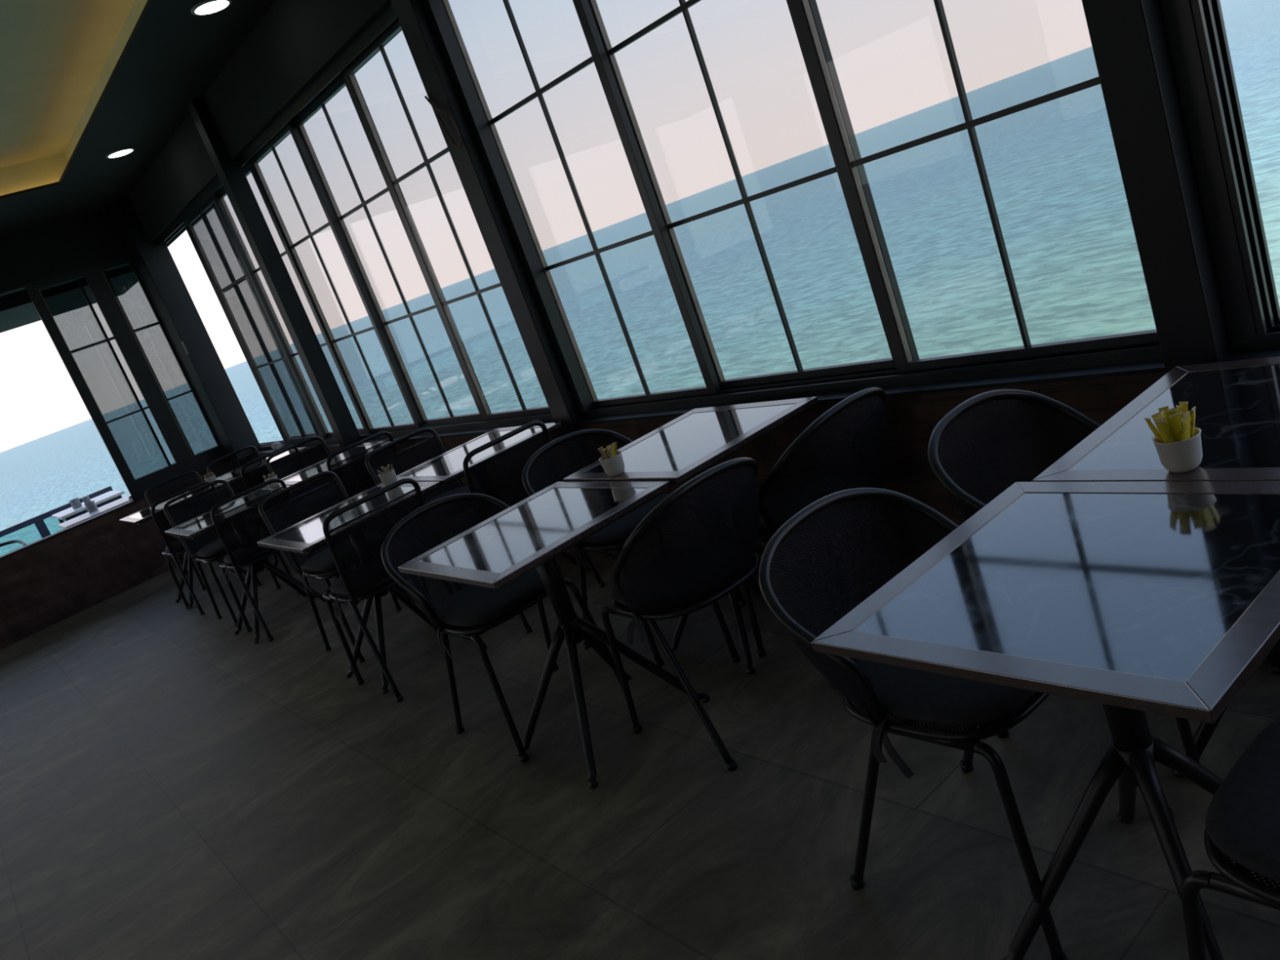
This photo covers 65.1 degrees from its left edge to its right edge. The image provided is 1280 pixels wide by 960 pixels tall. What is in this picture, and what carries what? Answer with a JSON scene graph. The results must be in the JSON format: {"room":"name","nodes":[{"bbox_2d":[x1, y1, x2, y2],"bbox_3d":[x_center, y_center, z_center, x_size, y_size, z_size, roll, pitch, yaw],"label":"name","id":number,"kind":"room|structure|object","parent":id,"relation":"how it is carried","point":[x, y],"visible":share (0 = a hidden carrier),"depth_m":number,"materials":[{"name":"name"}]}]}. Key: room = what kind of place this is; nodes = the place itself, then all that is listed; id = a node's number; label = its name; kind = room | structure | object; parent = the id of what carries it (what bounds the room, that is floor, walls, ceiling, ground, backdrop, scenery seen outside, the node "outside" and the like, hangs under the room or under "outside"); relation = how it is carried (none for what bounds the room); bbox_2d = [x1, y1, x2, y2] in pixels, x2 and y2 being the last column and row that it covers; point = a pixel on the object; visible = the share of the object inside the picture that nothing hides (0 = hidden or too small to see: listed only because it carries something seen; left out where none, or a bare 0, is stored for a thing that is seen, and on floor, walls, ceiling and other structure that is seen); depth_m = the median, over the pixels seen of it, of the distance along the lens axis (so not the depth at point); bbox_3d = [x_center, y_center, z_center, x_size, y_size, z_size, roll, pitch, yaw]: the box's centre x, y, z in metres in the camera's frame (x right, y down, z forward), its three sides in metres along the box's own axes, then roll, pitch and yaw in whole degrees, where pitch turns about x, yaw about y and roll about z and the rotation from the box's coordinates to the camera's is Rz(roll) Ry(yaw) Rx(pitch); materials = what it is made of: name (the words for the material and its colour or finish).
{"room":"restaurant dining room","nodes":[
{"label":"restaurant dining room","id":0,"kind":"room"},
{"bbox_2d":[0,206,131,292],"bbox_3d":[-7.502,-0.708,7.165,7.680,0.440,0.250,-30,17,-33],"label":"wall","id":1,"kind":"structure","parent":0,"point":[28,255],"depth_m":8.78,"materials":[{"name":"paint"}]},
{"bbox_2d":[0,253,132,297],"bbox_3d":[-7.411,-0.499,7.193,7.670,0.015,0.190,-30,17,-33],"label":"trim","id":2,"kind":"structure","parent":1,"relation":"attached to","point":[23,287],"depth_m":8.75,"materials":[{"name":"metal"}]},
{"bbox_2d":[0,264,138,333],"bbox_3d":[-8.239,-0.179,7.948,8.600,0.520,1.850,-30,17,-33],"label":"canopy","id":3,"kind":"object","parent":1,"relation":"attached to","point":[17,309],"visible":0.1,"depth_m":9.41,"materials":[{"name":"paint"}]},
{"bbox_2d":[0,461,261,649],"bbox_3d":[-6.582,1.687,7.752,7.670,0.698,0.140,-30,17,-33],"label":"wall","id":4,"kind":"structure","parent":0,"point":[48,582],"depth_m":8.85,"materials":[{"name":"brick"}]},
{"bbox_2d":[39,278,171,479],"bbox_3d":[-4.827,-0.860,9.084,0.369,1.989,0.032,-30,17,-33],"label":"window","id":5,"kind":"structure","parent":4,"relation":"in","point":[81,286],"depth_m":9.14,"materials":[{"name":"metal"}]},
{"bbox_2d":[25,267,191,496],"bbox_3d":[-4.770,-0.873,9.052,0.555,1.989,0.032,-30,17,-33],"label":"window","id":6,"kind":"structure","parent":4,"relation":"in","point":[135,486],"depth_m":9.04,"materials":[{"name":"metal"}]},
{"bbox_2d":[0,460,230,559],"bbox_3d":[-6.706,1.366,7.663,7.660,0.012,0.160,-30,17,-33],"label":"trim","id":7,"kind":"structure","parent":4,"relation":"on","point":[129,502],"depth_m":8.92,"materials":[{"name":"grey metal"}]},
{"bbox_2d":[91,256,226,471],"bbox_3d":[-4.410,-1.077,9.315,0.425,1.989,0.032,-30,17,-33],"label":"window","id":8,"kind":"structure","parent":4,"relation":"in","point":[194,462],"depth_m":9.24,"materials":[{"name":"metal"}]},
{"bbox_2d":[102,262,221,456],"bbox_3d":[-4.440,-1.080,9.368,0.310,1.989,0.032,-30,17,-33],"label":"window","id":9,"kind":"structure","parent":4,"relation":"in","point":[135,271],"depth_m":9.36,"materials":[{"name":"metal"}]},
{"bbox_2d":[128,457,230,501],"bbox_3d":[-4.291,-0.041,9.464,1.030,0.044,0.190,-30,17,-33],"label":"trim","id":10,"kind":"structure","parent":4,"relation":"attached to","point":[140,495],"depth_m":9.33,"materials":[{"name":"metal"}]},
{"bbox_2d":[0,0,275,235],"bbox_3d":[-3.352,-1.153,1.480,8.030,0.300,14.330,-30,17,-33],"label":"ceiling","id":11,"kind":"structure","parent":0,"point":[172,55],"depth_m":6.09,"materials":[{"name":"paint"}]},
{"bbox_2d":[105,146,135,158],"bbox_3d":[-3.751,-2.359,7.242,0.208,0.013,0.208,-30,17,-33],"label":"recessed light","id":12,"kind":"object","parent":11,"relation":"in","point":[125,151],"visible":1,"depth_m":7.21,"materials":[{"name":"grey"}]},
{"bbox_2d":[190,0,231,15],"bbox_3d":[-2.145,-2.369,5.023,0.208,0.013,0.208,-30,17,-33],"label":"recessed light","id":13,"kind":"object","parent":11,"relation":"in","point":[206,6],"visible":1,"depth_m":5.00,"materials":[{"name":"grey plastic"}]},
{"bbox_2d":[128,0,391,241],"bbox_3d":[-0.449,-2.401,3.604,0.250,0.420,14.330,-30,17,-33],"label":"wall","id":14,"kind":"structure","parent":0,"point":[294,42],"depth_m":5.92,"materials":[{"name":"paint"}]},
{"bbox_2d":[155,3,401,247],"bbox_3d":[-0.302,-2.179,3.556,0.140,0.060,14.080,-30,17,-33],"label":"trim","id":15,"kind":"structure","parent":14,"relation":"attached to","point":[333,73],"depth_m":5.71,"materials":[{"name":"metal"}]},
{"bbox_2d":[0,523,1279,959],"bbox_3d":[-2.198,1.948,2.302,8.030,0.120,14.330,-30,17,-33],"label":"floor","id":16,"kind":"structure","parent":0,"point":[175,784],"depth_m":3.10,"materials":[{"name":"stone"}]},
{"bbox_2d":[144,471,213,590],"bbox_3d":[-3.548,0.383,8.080,0.484,0.858,0.548,-30,17,-33],"label":"chair","id":17,"kind":"object","parent":16,"relation":"on","point":[199,478],"visible":0.26,"depth_m":8.16,"materials":[{"name":"black metal"}]},
{"bbox_2d":[119,483,247,608],"bbox_3d":[-3.402,0.504,7.639,0.666,0.750,0.660,-30,17,-33],"label":"dining table","id":18,"kind":"object","parent":16,"relation":"on","point":[144,515],"visible":0.55,"depth_m":7.51,"materials":[{"name":"black stone"}]},
{"bbox_2d":[109,195,276,527],"bbox_3d":[-4.059,-1.048,9.336,0.252,3.200,0.324,-30,17,-33],"label":"post","id":19,"kind":"object","parent":16,"relation":"on","point":[156,264],"visible":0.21,"depth_m":9.15,"materials":[{"name":"grey metal"}]},
{"bbox_2d":[151,481,262,615],"bbox_3d":[-3.189,0.470,7.248,0.484,0.858,0.548,-30,17,-33],"label":"chair","id":20,"kind":"object","parent":16,"relation":"on","point":[171,550],"visible":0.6,"depth_m":7.02,"materials":[{"name":"black metal"}]},
{"bbox_2d":[164,530,217,551],"bbox_3d":[-3.226,0.421,7.261,0.400,0.041,0.420,-30,17,-33],"label":"cushion","id":21,"kind":"object","parent":20,"relation":"on","point":[178,547],"depth_m":7.05,"materials":[{"name":"black fabric"}]},
{"bbox_2d":[163,480,300,626],"bbox_3d":[-2.702,0.456,6.618,0.484,0.858,0.548,-30,17,-33],"label":"chair","id":22,"kind":"object","parent":16,"relation":"on","point":[215,548],"visible":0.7,"depth_m":6.65,"materials":[{"name":"black metal"}]},
{"bbox_2d":[196,527,261,557],"bbox_3d":[-2.701,0.406,6.579,0.400,0.041,0.420,-30,17,-33],"label":"cushion","id":23,"kind":"object","parent":22,"relation":"on","point":[215,548],"depth_m":6.48,"materials":[{"name":"black fabric"}]},
{"bbox_2d":[164,485,333,644],"bbox_3d":[-2.322,0.513,6.088,0.666,0.750,0.660,-30,17,-33],"label":"dining table","id":24,"kind":"object","parent":16,"relation":"on","point":[202,524],"visible":0.73,"depth_m":6.07,"materials":[{"name":"black metal"}]},
{"bbox_2d":[264,475,279,488],"bbox_3d":[-2.272,0.015,6.202,0.082,0.067,0.082,-30,17,-33],"label":"cup","id":25,"kind":"object","parent":24,"relation":"on","point":[273,485],"visible":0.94,"depth_m":6.18,"materials":[{"name":"white ceramic"}]},
{"bbox_2d":[206,445,306,519],"bbox_3d":[-3.178,0.167,8.376,0.484,0.858,0.548,-30,17,-33],"label":"chair","id":26,"kind":"object","parent":16,"relation":"on","point":[257,453],"visible":0.16,"depth_m":8.48,"materials":[{"name":"black metal"}]},
{"bbox_2d":[216,446,307,565],"bbox_3d":[-2.904,0.224,7.992,0.666,0.753,0.660,-30,17,-33],"label":"dining table","id":27,"kind":"object","parent":16,"relation":"on","point":[232,477],"visible":0.22,"depth_m":7.81,"materials":[{"name":"black glass"}]},
{"bbox_2d":[210,478,340,641],"bbox_3d":[-2.240,0.452,5.985,0.484,0.858,0.548,-30,17,-33],"label":"chair","id":28,"kind":"object","parent":16,"relation":"on","point":[242,557],"visible":0.62,"depth_m":5.75,"materials":[{"name":"black metal"}]},
{"bbox_2d":[223,534,275,564],"bbox_3d":[-2.277,0.402,5.997,0.400,0.041,0.420,-30,17,-33],"label":"cushion","id":29,"kind":"object","parent":28,"relation":"on","point":[258,553],"depth_m":5.80,"materials":[{"name":"black fabric"}]},
{"bbox_2d":[240,444,319,572],"bbox_3d":[-2.708,0.204,7.576,0.484,0.858,0.548,-30,17,-33],"label":"chair","id":30,"kind":"object","parent":16,"relation":"on","point":[243,475],"visible":0.29,"depth_m":7.26,"materials":[{"name":"black metal"}]},
{"bbox_2d":[253,489,302,512],"bbox_3d":[-2.745,0.155,7.589,0.400,0.041,0.420,-30,17,-33],"label":"cushion","id":31,"kind":"object","parent":30,"relation":"on","point":[300,490],"depth_m":7.40,"materials":[{"name":"black fabric"}]},
{"bbox_2d":[186,96,391,533],"bbox_3d":[-2.383,-1.056,7.012,0.142,3.200,0.154,-30,17,-33],"label":"post","id":32,"kind":"object","parent":16,"relation":"on","point":[231,174],"visible":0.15,"depth_m":6.88,"materials":[{"name":"grey metal"}]},
{"bbox_2d":[266,436,387,555],"bbox_3d":[-2.207,0.142,7.104,0.484,0.858,0.548,-30,17,-33],"label":"chair","id":33,"kind":"object","parent":16,"relation":"on","point":[323,444],"visible":0.3,"depth_m":7.20,"materials":[{"name":"black metal"}]},
{"bbox_2d":[297,480,355,506],"bbox_3d":[-2.206,0.093,7.066,0.400,0.041,0.420,-30,17,-33],"label":"cushion","id":34,"kind":"object","parent":33,"relation":"on","point":[319,485],"depth_m":7.05,"materials":[{"name":"black fabric"}]},
{"bbox_2d":[258,471,431,662],"bbox_3d":[-1.493,0.408,5.098,0.484,0.858,0.548,-30,17,-34],"label":"chair","id":35,"kind":"object","parent":16,"relation":"on","point":[323,561],"visible":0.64,"depth_m":5.13,"materials":[{"name":"black metal"}]},
{"bbox_2d":[303,532,386,572],"bbox_3d":[-1.493,0.359,5.060,0.400,0.041,0.420,-30,17,-34],"label":"cushion","id":36,"kind":"object","parent":35,"relation":"on","point":[323,561],"depth_m":4.97,"materials":[{"name":"black fabric"}]},
{"bbox_2d":[279,441,422,582],"bbox_3d":[-1.817,0.232,6.433,0.666,0.753,0.660,-30,17,-33],"label":"dining table","id":37,"kind":"object","parent":16,"relation":"on","point":[319,467],"visible":0.21,"depth_m":6.37,"materials":[{"name":"black glass"}]},
{"bbox_2d":[257,481,466,693],"bbox_3d":[-1.191,0.487,4.598,0.666,0.750,0.660,-30,17,-33],"label":"dining table","id":38,"kind":"object","parent":16,"relation":"on","point":[307,535],"visible":0.66,"depth_m":4.50,"materials":[{"name":"black stone"}]},
{"bbox_2d":[377,468,396,486],"bbox_3d":[-1.196,-0.007,4.771,0.082,0.067,0.082,-30,17,-33],"label":"cup","id":39,"kind":"object","parent":38,"relation":"on","point":[388,478],"visible":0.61,"depth_m":4.74,"materials":[{"name":"white ceramic"}]},
{"bbox_2d":[326,431,429,571],"bbox_3d":[-1.701,0.162,6.318,0.484,0.858,0.548,-30,17,-33],"label":"chair","id":40,"kind":"object","parent":16,"relation":"on","point":[329,466],"visible":0.2,"depth_m":6.04,"materials":[{"name":"black metal"}]},
{"bbox_2d":[322,478,487,702],"bbox_3d":[-1.116,0.452,4.404,0.484,0.858,0.548,-30,17,-33],"label":"chair","id":41,"kind":"object","parent":16,"relation":"on","point":[362,583],"visible":0.72,"depth_m":4.17,"materials":[{"name":"black metal"}]},
{"bbox_2d":[329,550,420,595],"bbox_3d":[-1.153,0.403,4.416,0.400,0.041,0.420,-30,17,-33],"label":"cushion","id":42,"kind":"object","parent":41,"relation":"on","point":[368,587],"depth_m":4.22,"materials":[{"name":"black fabric"}]},
{"bbox_2d":[364,427,502,599],"bbox_3d":[-1.024,0.169,5.343,0.484,0.858,0.548,-30,17,-33],"label":"chair","id":43,"kind":"object","parent":16,"relation":"on","point":[460,489],"visible":0.3,"depth_m":5.46,"materials":[{"name":"black metal"}]},
{"bbox_2d":[409,485,480,519],"bbox_3d":[-1.024,0.119,5.304,0.400,0.041,0.420,-30,17,-33],"label":"cushion","id":44,"kind":"object","parent":43,"relation":"on","point":[460,489],"depth_m":5.40,"materials":[{"name":"black fabric"}]},
{"bbox_2d":[395,422,587,618],"bbox_3d":[-0.687,0.207,4.942,0.666,0.753,0.660,-30,17,-33],"label":"dining table","id":45,"kind":"object","parent":16,"relation":"on","point":[446,468],"visible":0.3,"depth_m":4.80,"materials":[{"name":"black glass"}]},
{"bbox_2d":[381,493,622,763],"bbox_3d":[-0.504,0.468,3.561,0.525,0.821,0.535,-30,17,-33],"label":"chair","id":46,"kind":"object","parent":16,"relation":"on","point":[472,606],"visible":0.68,"depth_m":3.51,"materials":[{"name":"black metal"}]},
{"bbox_2d":[435,568,545,626],"bbox_3d":[-0.515,0.402,3.526,0.400,0.041,0.420,-30,17,-33],"label":"cushion","id":47,"kind":"object","parent":46,"relation":"on","point":[471,606],"depth_m":3.41,"materials":[{"name":"black fabric"}]},
{"bbox_2d":[390,0,629,559],"bbox_3d":[-0.609,-1.094,4.664,0.172,3.200,0.179,-30,17,-33],"label":"post","id":48,"kind":"object","parent":16,"relation":"on","point":[414,20],"visible":0.4,"depth_m":4.57,"materials":[{"name":"grey metal"}]},
{"bbox_2d":[424,95,462,148],"bbox_3d":[-0.874,-1.600,4.468,0.020,0.271,0.174,-30,17,-33],"label":"cord","id":49,"kind":"object","parent":48,"relation":"attached to","point":[425,96],"visible":1,"depth_m":4.46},
{"bbox_2d":[448,420,605,633],"bbox_3d":[-0.598,0.198,4.635,0.484,0.858,0.548,-30,17,-33],"label":"chair","id":50,"kind":"object","parent":16,"relation":"on","point":[514,498],"visible":0.33,"depth_m":4.37,"materials":[{"name":"black metal"}]},
{"bbox_2d":[457,493,528,531],"bbox_3d":[-0.635,0.149,4.647,0.400,0.041,0.420,-30,17,-33],"label":"cushion","id":51,"kind":"object","parent":50,"relation":"on","point":[519,493],"depth_m":4.67,"materials":[{"name":"black fabric"}]},
{"bbox_2d":[397,480,710,788],"bbox_3d":[-0.220,0.483,3.248,0.666,0.750,0.660,-30,17,-33],"label":"dining table","id":52,"kind":"object","parent":16,"relation":"on","point":[527,535],"visible":0.85,"depth_m":3.16,"materials":[{"name":"black glass"}]},
{"bbox_2d":[522,429,746,666],"bbox_3d":[-0.049,0.210,3.894,0.525,0.821,0.535,-30,17,-33],"label":"chair","id":53,"kind":"object","parent":16,"relation":"on","point":[622,528],"visible":0.34,"depth_m":3.90,"materials":[{"name":"black metal"}]},
{"bbox_2d":[582,493,682,543],"bbox_3d":[-0.060,0.144,3.859,0.400,0.041,0.420,-30,17,-33],"label":"cushion","id":54,"kind":"object","parent":53,"relation":"on","point":[621,529],"depth_m":3.71,"materials":[{"name":"black fabric"}]},
{"bbox_2d":[563,396,844,674],"bbox_3d":[0.291,0.201,3.583,0.666,0.757,0.660,-30,17,-33],"label":"dining table","id":55,"kind":"object","parent":16,"relation":"on","point":[677,451],"visible":0.64,"depth_m":3.43,"materials":[{"name":"black glass"}]},
{"bbox_2d":[598,450,624,476],"bbox_3d":[-0.089,-0.051,3.357,0.082,0.068,0.082,-30,17,-33],"label":"cup","id":56,"kind":"object","parent":55,"relation":"on","point":[613,466],"visible":0.97,"depth_m":3.33,"materials":[{"name":"white ceramic"}]},
{"bbox_2d":[601,457,837,771],"bbox_3d":[0.168,0.352,3.057,0.525,0.821,0.535,-29,16,-30],"label":"chair","id":57,"kind":"object","parent":16,"relation":"on","point":[694,573],"visible":0.98,"depth_m":2.83,"materials":[{"name":"black metal"}]},
{"bbox_2d":[611,541,753,609],"bbox_3d":[0.131,0.285,3.057,0.400,0.041,0.420,-29,16,-30],"label":"cushion","id":58,"kind":"object","parent":57,"relation":"on","point":[700,597],"depth_m":2.89,"materials":[{"name":"black fabric"}]},
{"bbox_2d":[732,386,919,657],"bbox_3d":[0.597,0.135,3.272,0.525,0.821,0.535,-30,17,-33],"label":"chair","id":59,"kind":"object","parent":16,"relation":"on","point":[781,505],"visible":0.76,"depth_m":3.01,"materials":[{"name":"black metal"}]},
{"bbox_2d":[742,474,879,530],"bbox_3d":[0.559,0.069,3.272,0.400,0.041,0.420,-30,17,-33],"label":"cushion","id":60,"kind":"object","parent":59,"relation":"on","point":[762,526],"depth_m":3.21,"materials":[{"name":"black fabric"}]},
{"bbox_2d":[758,487,1174,959],"bbox_3d":[0.648,0.433,2.074,0.525,0.821,0.535,-30,17,-34],"label":"chair","id":61,"kind":"object","parent":16,"relation":"on","point":[914,695],"visible":0.69,"depth_m":2.04,"materials":[{"name":"black"}]},
{"bbox_2d":[844,658,1035,725],"bbox_3d":[0.636,0.367,2.039,0.400,0.041,0.420,-30,17,-34],"label":"cushion","id":62,"kind":"object","parent":61,"relation":"on","point":[930,698],"depth_m":1.90,"materials":[{"name":"black fabric"}]},
{"bbox_2d":[811,480,1279,959],"bbox_3d":[0.861,0.481,1.738,0.666,0.750,0.660,-30,17,-33],"label":"dining table","id":63,"kind":"object","parent":16,"relation":"on","point":[1133,599],"visible":0.98,"depth_m":1.62,"materials":[{"name":"black glass"}]},
{"bbox_2d":[927,389,1279,764],"bbox_3d":[1.088,0.184,2.397,0.525,0.821,0.535,-30,17,-33],"label":"chair","id":64,"kind":"object","parent":16,"relation":"on","point":[960,497],"visible":0.24,"depth_m":2.56,"materials":[{"name":"black metal"}]},
{"bbox_2d":[1031,356,1279,777],"bbox_3d":[1.372,0.203,2.069,0.666,0.751,0.660,-30,17,-33],"label":"dining table","id":65,"kind":"object","parent":16,"relation":"on","point":[1237,403],"visible":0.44,"depth_m":2.06,"materials":[{"name":"black glass"}]},
{"bbox_2d":[1151,426,1202,472],"bbox_3d":[1.000,-0.053,1.858,0.082,0.068,0.082,-30,17,-33],"label":"cup","id":66,"kind":"object","parent":65,"relation":"on","point":[1184,455],"visible":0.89,"depth_m":1.83,"materials":[{"name":"white ceramic"}]},
{"bbox_2d":[1143,417,1164,443],"bbox_3d":[0.966,-0.075,1.861,0.040,0.096,0.018,-15,15,22],"label":"stick","id":67,"kind":"object","parent":66,"relation":"in","point":[1150,424],"visible":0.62,"depth_m":1.85,"materials":[{"name":"yellow paper"}]},
{"bbox_2d":[1155,420,1174,443],"bbox_3d":[0.969,-0.071,1.835,0.037,0.095,0.018,-29,17,-32],"label":"stick","id":68,"kind":"object","parent":66,"relation":"in","point":[1162,425],"visible":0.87,"depth_m":1.82,"materials":[{"name":"yellow paper"}]},
{"bbox_2d":[1168,413,1181,441],"bbox_3d":[0.988,-0.076,1.840,0.018,0.097,0.019,-17,14,12],"label":"stick","id":69,"kind":"object","parent":66,"relation":"in","point":[1175,420],"visible":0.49,"depth_m":1.83,"materials":[{"name":"yellow paper"}]},
{"bbox_2d":[1178,401,1187,413],"bbox_3d":[1.010,-0.097,1.861,0.036,0.095,0.018,-27,16,-26],"label":"stick","id":70,"kind":"object","parent":66,"relation":"in","point":[1184,405],"visible":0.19,"depth_m":1.85,"materials":[{"name":"yellow paper"}]},
{"bbox_2d":[1180,415,1188,440],"bbox_3d":[0.991,-0.073,1.823,0.018,0.096,0.043,-19,14,4],"label":"stick","id":71,"kind":"object","parent":66,"relation":"in","point":[1184,435],"visible":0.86,"depth_m":1.81,"materials":[{"name":"yellow paper"}]},
{"bbox_2d":[1183,410,1190,438],"bbox_3d":[0.997,-0.080,1.827,0.018,0.096,0.033,-24,14,-13],"label":"stick","id":72,"kind":"object","parent":66,"relation":"in","point":[1188,413],"visible":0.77,"depth_m":1.81,"materials":[{"name":"yellow paper"}]},
{"bbox_2d":[1190,408,1195,437],"bbox_3d":[1.011,-0.084,1.837,0.030,0.096,0.017,-11,17,34],"label":"stick","id":73,"kind":"object","parent":66,"relation":"in","point":[1193,418],"visible":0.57,"depth_m":1.82,"materials":[{"name":"yellow paper"}]},
{"bbox_2d":[1081,0,1231,373],"bbox_3d":[1.116,-1.111,2.305,0.162,3.200,0.154,-30,17,-33],"label":"post","id":74,"kind":"object","parent":16,"relation":"on","point":[1128,37],"visible":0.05,"depth_m":2.36,"materials":[{"name":"grey metal"}]},
{"bbox_2d":[1180,718,1279,959],"bbox_3d":[1.038,0.489,1.314,0.525,0.821,0.535,-30,17,-33],"label":"chair","id":75,"kind":"object","parent":16,"relation":"on","point":[1242,820],"visible":1,"depth_m":1.37,"materials":[{"name":"black"}]},
{"bbox_2d":[1204,718,1279,882],"bbox_3d":[1.001,0.423,1.315,0.400,0.041,0.420,-30,17,-33],"label":"cushion","id":76,"kind":"object","parent":75,"relation":"on","point":[1242,820],"depth_m":1.37,"materials":[{"name":"black fabric"}]},
{"bbox_2d":[250,372,1166,582],"bbox_3d":[0.440,-0.001,4.237,0.260,0.708,14.330,-30,17,-33],"label":"wall","id":77,"kind":"structure","parent":0,"point":[911,420],"depth_m":3.33,"materials":[{"name":"brick"}]},
{"bbox_2d":[184,202,319,440],"bbox_3d":[-3.227,-1.260,8.343,0.032,1.989,0.960,-30,17,-33],"label":"window","id":78,"kind":"structure","parent":77,"relation":"in","point":[214,206],"depth_m":8.13,"materials":[{"name":"metal"}]},
{"bbox_2d":[184,191,327,442],"bbox_3d":[-3.111,-1.236,8.092,0.032,1.989,0.990,-30,17,-33],"label":"window","id":79,"kind":"structure","parent":77,"relation":"in","point":[215,197],"depth_m":7.98,"materials":[{"name":"metal"}]},
{"bbox_2d":[218,164,368,436],"bbox_3d":[-2.575,-1.257,7.418,0.032,1.989,1.003,-30,17,-33],"label":"window","id":80,"kind":"structure","parent":77,"relation":"in","point":[249,169],"depth_m":7.27,"materials":[{"name":"metal"}]},
{"bbox_2d":[248,119,422,433],"bbox_3d":[-2.004,-1.246,6.574,0.032,1.989,0.871,-30,17,-33],"label":"window","id":81,"kind":"structure","parent":77,"relation":"in","point":[291,126],"depth_m":6.46,"materials":[{"name":"metal"}]},
{"bbox_2d":[294,73,491,425],"bbox_3d":[-1.478,-1.267,5.914,0.032,1.989,0.955,-30,17,-33],"label":"window","id":82,"kind":"structure","parent":77,"relation":"in","point":[321,104],"depth_m":6.00,"materials":[{"name":"metal"}]},
{"bbox_2d":[342,17,550,419],"bbox_3d":[-0.943,-1.255,5.118,0.032,1.989,0.920,-30,17,-33],"label":"window","id":83,"kind":"structure","parent":77,"relation":"in","point":[394,28],"depth_m":5.29,"materials":[{"name":"metal"}]},
{"bbox_2d":[422,0,595,413],"bbox_3d":[-0.576,-1.232,4.565,0.085,1.964,0.045,-30,17,-33],"label":"trim","id":84,"kind":"structure","parent":77,"relation":"attached to","point":[437,15],"depth_m":4.53,"materials":[{"name":"metal"}]},
{"bbox_2d":[442,0,720,407],"bbox_3d":[-0.297,-1.258,4.220,0.046,1.989,0.933,-30,17,-33],"label":"window","id":85,"kind":"structure","parent":77,"relation":"in","point":[598,56],"depth_m":4.07,"materials":[{"name":"metal"}]},
{"bbox_2d":[586,0,919,388],"bbox_3d":[0.276,-1.290,3.537,0.032,1.989,1.066,-30,17,-33],"label":"window","id":86,"kind":"structure","parent":77,"relation":"in","point":[800,373],"depth_m":3.60,"materials":[{"name":"metal"}]},
{"bbox_2d":[248,347,1279,455],"bbox_3d":[0.318,-0.328,4.150,0.280,0.012,14.330,-30,17,-33],"label":"trim","id":87,"kind":"structure","parent":77,"relation":"on","point":[1150,366],"depth_m":3.05,"materials":[{"name":"grey metal"}]},
{"bbox_2d":[253,320,1279,451],"bbox_3d":[0.379,-0.349,4.041,0.140,0.036,14.080,-30,17,-33],"label":"window sill","id":88,"kind":"structure","parent":77,"relation":"attached to","point":[888,377],"depth_m":3.44,"materials":[{"name":"metal"}]},
{"bbox_2d":[788,0,1159,372],"bbox_3d":[0.811,-1.270,2.711,0.032,1.989,0.952,-30,17,-33],"label":"window","id":89,"kind":"structure","parent":77,"relation":"in","point":[802,13],"depth_m":3.04,"materials":[{"name":"metal"}]},
{"bbox_2d":[1159,0,1279,337],"bbox_3d":[1.181,-1.280,2.226,0.130,1.989,0.077,-30,17,-33],"label":"window frame","id":90,"kind":"structure","parent":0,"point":[1196,33],"depth_m":2.33,"materials":[{"name":"metal"}]},
{"label":"outside","id":91,"kind":"structure","parent":0,"visible":0},
{"bbox_2d":[0,0,1279,555],"bbox_3d":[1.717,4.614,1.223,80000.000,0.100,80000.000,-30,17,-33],"label":"sea","id":92,"kind":"structure","parent":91,"point":[1052,168],"depth_m":57.86,"materials":[{"name":"liquid"}]},
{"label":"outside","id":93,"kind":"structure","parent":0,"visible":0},
{"bbox_3d":[-8.155,2.467,9.274,7.950,0.150,4.180,-30,17,-33],"label":"deck","id":94,"kind":"object","parent":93,"visible":0},
{"bbox_2d":[0,539,26,546],"bbox_3d":[-6.680,1.065,10.614,0.600,0.759,0.520,-30,17,-33],"label":"chair","id":95,"kind":"object","parent":94,"relation":"on","point":[20,541],"visible":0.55,"depth_m":10.76,"materials":[{"name":"grey metal"}]},
{"bbox_2d":[0,485,112,537],"bbox_3d":[-9.456,2.068,10.667,7.870,0.785,0.070,-30,17,-33],"label":"terrace railing","id":96,"kind":"object","parent":94,"relation":"on","point":[41,526],"visible":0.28,"depth_m":12.23,"materials":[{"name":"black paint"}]},
{"bbox_2d":[51,490,124,528],"bbox_3d":[-6.253,0.619,11.668,0.690,0.770,0.870,-30,17,-33],"label":"table","id":97,"kind":"object","parent":94,"relation":"on","point":[69,513],"visible":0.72,"depth_m":11.35,"materials":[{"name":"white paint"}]},
{"bbox_2d":[68,497,81,509],"bbox_3d":[-6.418,0.268,11.407,0.114,0.106,0.114,-30,17,-33],"label":"pot","id":98,"kind":"object","parent":97,"relation":"on","point":[75,503],"visible":1,"depth_m":11.37,"materials":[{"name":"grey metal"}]},
{"bbox_2d":[57,494,130,528],"bbox_3d":[-5.361,0.652,10.289,0.750,0.770,0.650,-30,17,-33],"label":"table","id":99,"kind":"object","parent":94,"relation":"on","point":[122,500],"visible":0.24,"depth_m":10.08,"materials":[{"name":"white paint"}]},
{"bbox_2d":[83,500,97,512],"bbox_3d":[-5.615,0.275,10.260,0.108,0.101,0.108,-30,17,-33],"label":"pot","id":100,"kind":"object","parent":99,"relation":"on","point":[91,506],"visible":1,"depth_m":10.23,"materials":[{"name":"grey metal"}]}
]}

